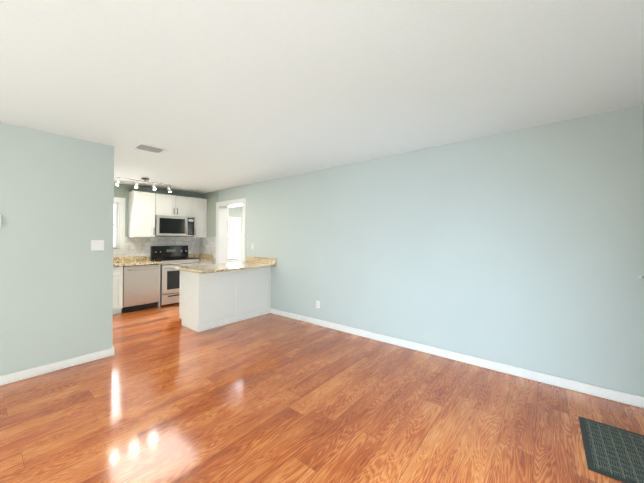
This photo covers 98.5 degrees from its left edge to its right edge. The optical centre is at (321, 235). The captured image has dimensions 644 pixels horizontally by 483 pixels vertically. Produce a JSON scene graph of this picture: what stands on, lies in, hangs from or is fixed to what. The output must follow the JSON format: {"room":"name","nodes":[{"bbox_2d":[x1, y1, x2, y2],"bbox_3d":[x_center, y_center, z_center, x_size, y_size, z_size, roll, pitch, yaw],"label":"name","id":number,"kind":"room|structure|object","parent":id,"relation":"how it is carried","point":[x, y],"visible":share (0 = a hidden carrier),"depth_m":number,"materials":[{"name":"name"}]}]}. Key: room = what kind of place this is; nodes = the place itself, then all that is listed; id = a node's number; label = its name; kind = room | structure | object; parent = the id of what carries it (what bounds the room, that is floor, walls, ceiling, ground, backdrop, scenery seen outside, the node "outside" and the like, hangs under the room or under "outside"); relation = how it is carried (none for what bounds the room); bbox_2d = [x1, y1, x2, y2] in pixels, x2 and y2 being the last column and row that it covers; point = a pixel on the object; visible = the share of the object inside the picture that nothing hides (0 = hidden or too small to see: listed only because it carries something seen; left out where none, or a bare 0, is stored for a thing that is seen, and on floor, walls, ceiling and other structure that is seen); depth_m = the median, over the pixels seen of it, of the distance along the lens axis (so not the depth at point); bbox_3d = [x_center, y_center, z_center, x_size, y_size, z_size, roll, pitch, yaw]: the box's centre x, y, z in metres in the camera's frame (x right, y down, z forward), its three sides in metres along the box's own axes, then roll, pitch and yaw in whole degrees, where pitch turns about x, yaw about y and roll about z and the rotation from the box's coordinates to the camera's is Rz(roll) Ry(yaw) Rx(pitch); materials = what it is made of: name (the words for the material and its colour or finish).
{"room":"empty living room","nodes":[
{"label":"empty living room","id":0,"kind":"room"},
{"bbox_2d":[0,122,113,375],"bbox_3d":[-3.635,0.160,1.861,0.120,2.440,3.650,-1,-1,39],"label":"wall","id":1,"kind":"structure","parent":0,"point":[57,217],"depth_m":2.85,"materials":[{"name":"paint"}]},
{"bbox_2d":[0,346,113,385],"bbox_3d":[-3.623,1.336,1.848,0.136,0.088,3.666,-1,-1,39],"label":"baseboard","id":2,"kind":"structure","parent":1,"relation":"attached to","point":[35,371],"depth_m":2.83,"materials":[{"name":"white wood"}]},
{"bbox_2d":[91,240,103,250],"bbox_3d":[-2.528,0.113,3.124,0.010,0.116,0.118,-1,-1,39],"label":"light switch","id":3,"kind":"object","parent":1,"relation":"attached to","point":[97,244],"visible":1,"depth_m":3.12,"materials":[{"name":"white plastic"}]},
{"bbox_2d":[114,183,199,248],"bbox_3d":[-4.086,0.203,5.418,0.120,2.440,3.450,-1,-1,39],"label":"wall","id":4,"kind":"structure","parent":0,"point":[121,190],"depth_m":5.62,"materials":[{"name":"paint"}]},
{"bbox_2d":[113,197,126,253],"bbox_3d":[-4.266,-0.193,5.144,0.150,1.105,1.060,-1,-1,39],"label":"kitchen window","id":5,"kind":"structure","parent":4,"relation":"in","point":[119,226],"depth_m":5.46,"materials":[{"name":"white"}]},
{"bbox_2d":[128,191,155,236],"bbox_3d":[-3.649,-0.413,5.614,0.318,0.905,0.384,-1,-1,39],"label":"upper cabinet","id":6,"kind":"object","parent":4,"relation":"attached to","point":[144,208],"depth_m":5.50,"materials":[{"name":"white wood"}]},
{"bbox_2d":[113,237,215,259],"bbox_3d":[-3.712,0.272,5.204,0.730,0.493,3.310,-1,-1,39],"label":"tile backsplash","id":7,"kind":"structure","parent":4,"relation":"attached to","point":[202,245],"depth_m":6.17,"materials":[{"name":"tile"}]},
{"bbox_2d":[156,193,195,218],"bbox_3d":[-3.282,-0.635,6.069,0.318,0.450,0.778,-1,-1,39],"label":"upper cabinet","id":8,"kind":"object","parent":4,"relation":"attached to","point":[168,205],"depth_m":5.97,"materials":[{"name":"white wood"}]},
{"bbox_2d":[155,215,194,236],"bbox_3d":[-3.232,-0.191,6.024,0.442,0.432,0.772,-1,-1,39],"label":"over-the-range microwave","id":9,"kind":"object","parent":8,"relation":"attached to","point":[177,226],"visible":1,"depth_m":5.88,"materials":[{"name":"silver metal"}]},
{"bbox_2d":[193,199,206,236],"bbox_3d":[-2.934,-0.402,6.497,0.318,0.905,0.325,-1,-1,39],"label":"upper cabinet","id":10,"kind":"object","parent":4,"relation":"attached to","point":[201,204],"depth_m":6.43,"materials":[{"name":"white wood"}]},
{"bbox_2d":[229,206,242,262],"bbox_3d":[-2.842,0.249,9.178,0.120,2.440,3.480,-1,-1,39],"label":"wall","id":11,"kind":"structure","parent":0,"point":[237,211],"depth_m":9.21,"materials":[{"name":"paint"}]},
{"bbox_2d":[229,216,241,262],"bbox_3d":[-3.073,0.139,8.838,0.150,1.490,1.120,-1,-1,39],"label":"room window","id":12,"kind":"structure","parent":11,"relation":"in","point":[234,239],"depth_m":9.15,"materials":[{"name":"white glass"}]},
{"bbox_2d":[0,303,643,482],"bbox_3d":[-1.450,1.436,4.001,8.780,0.060,9.990,-1,-1,39],"label":"floor","id":13,"kind":"structure","parent":0,"point":[162,394],"depth_m":2.13,"materials":[{"name":"brown wood"}]},
{"bbox_2d":[113,256,160,314],"bbox_3d":[-4.099,0.841,4.791,0.633,1.150,2.224,-1,-1,39],"label":"base cabinet","id":14,"kind":"object","parent":13,"relation":"on","point":[119,263],"depth_m":4.98,"materials":[{"name":"white wood"}]},
{"bbox_2d":[121,264,159,312],"bbox_3d":[-3.573,0.996,5.379,0.588,0.854,0.606,-1,-1,39],"label":"dishwasher","id":15,"kind":"object","parent":13,"relation":"on","point":[141,286],"visible":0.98,"depth_m":5.21,"materials":[{"name":"silver metal"}]},
{"bbox_2d":[150,245,199,305],"bbox_3d":[-3.136,0.829,5.950,0.647,1.200,0.771,-1,-1,39],"label":"range","id":16,"kind":"object","parent":13,"relation":"on","point":[170,258],"visible":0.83,"depth_m":5.71,"materials":[{"name":"silver metal"}]},
{"bbox_2d":[188,253,212,264],"bbox_3d":[-2.814,0.935,6.388,0.617,1.000,0.303,-1,-1,39],"label":"countertop","id":17,"kind":"structure","parent":13,"relation":"on","point":[205,259],"depth_m":6.36,"materials":[{"name":"stone"}]},
{"bbox_2d":[179,272,230,331],"bbox_3d":[-1.859,0.981,4.416,0.610,0.859,0.528,-1,-1,39],"label":"base cabinet","id":18,"kind":"object","parent":13,"relation":"on","point":[212,296],"depth_m":4.21,"materials":[{"name":"wood"}]},
{"bbox_2d":[175,260,274,275],"bbox_3d":[-1.590,0.534,4.714,0.860,0.040,1.387,-1,-1,39],"label":"countertop","id":19,"kind":"structure","parent":18,"relation":"on","point":[239,267],"depth_m":4.43,"materials":[{"name":"beige stone"}]},
{"bbox_2d":[231,268,254,322],"bbox_3d":[-1.593,0.985,4.744,0.610,0.859,0.574,-1,-1,39],"label":"base cabinet","id":20,"kind":"object","parent":13,"relation":"on","point":[242,283],"depth_m":4.61,"materials":[{"name":"wood"}]},
{"bbox_2d":[255,268,270,315],"bbox_3d":[-1.333,0.989,5.066,0.610,0.859,0.509,-1,-1,39],"label":"base cabinet","id":21,"kind":"object","parent":13,"relation":"on","point":[262,275],"depth_m":4.94,"materials":[{"name":"wood"}]},
{"bbox_2d":[579,416,643,482],"bbox_3d":[1.915,1.373,1.746,0.400,0.010,0.620,-1,-1,39],"label":"door mat","id":22,"kind":"object","parent":13,"relation":"on","point":[613,452],"visible":1,"depth_m":1.75,"materials":[{"name":"fabric"}]},
{"bbox_2d":[0,0,643,193],"bbox_3d":[-1.450,-1.074,4.032,8.780,0.080,9.990,-1,-1,39],"label":"ceiling","id":23,"kind":"structure","parent":0,"point":[213,95],"depth_m":1.84,"materials":[{"name":"paint"}]},
{"bbox_2d":[115,177,171,192],"bbox_3d":[-3.175,-0.919,4.973,0.133,0.205,0.893,-1,-1,39],"label":"track light","id":24,"kind":"object","parent":23,"relation":"attached to","point":[117,183],"visible":1,"depth_m":4.95,"materials":[{"name":"silver metal"}]},
{"bbox_2d":[131,143,168,154],"bbox_3d":[-2.068,-1.036,3.341,0.290,0.014,0.320,-1,-1,39],"label":"ceiling vent","id":25,"kind":"object","parent":23,"relation":"in","point":[148,148],"visible":0.98,"depth_m":3.33,"materials":[{"name":"white metal"}]},
{"bbox_2d":[200,105,643,396],"bbox_3d":[-0.648,0.198,5.007,8.780,2.440,0.240,-1,-1,39],"label":"wall","id":26,"kind":"structure","parent":0,"point":[522,248],"depth_m":2.92,"materials":[{"name":"paint"}]},
{"bbox_2d":[216,198,245,263],"bbox_3d":[-1.879,0.343,6.003,1.098,2.174,0.276,-1,-1,39],"label":"door frame","id":27,"kind":"structure","parent":26,"relation":"attached to","point":[222,232],"depth_m":6.22,"materials":[{"name":"white wood"}]},
{"bbox_2d":[247,256,274,263],"bbox_3d":[-1.160,0.468,5.246,0.860,0.104,0.022,-1,-1,39],"label":"backsplash","id":28,"kind":"structure","parent":26,"relation":"attached to","point":[254,260],"depth_m":5.19,"materials":[{"name":"beige stone"}]},
{"bbox_2d":[270,308,643,407],"bbox_3d":[0.826,1.357,3.634,4.538,0.088,0.016,-1,-1,39],"label":"baseboard","id":29,"kind":"structure","parent":26,"relation":"attached to","point":[610,394],"depth_m":2.87,"materials":[{"name":"white wood"}]},
{"bbox_2d":[643,104,643,136],"bbox_3d":[0.706,0.135,-0.201,0.120,2.440,6.150,-1,-1,39],"label":"wall","id":30,"kind":"structure","parent":0,"point":[643,120],"depth_m":2.23,"materials":[{"name":"paint"}]}
]}

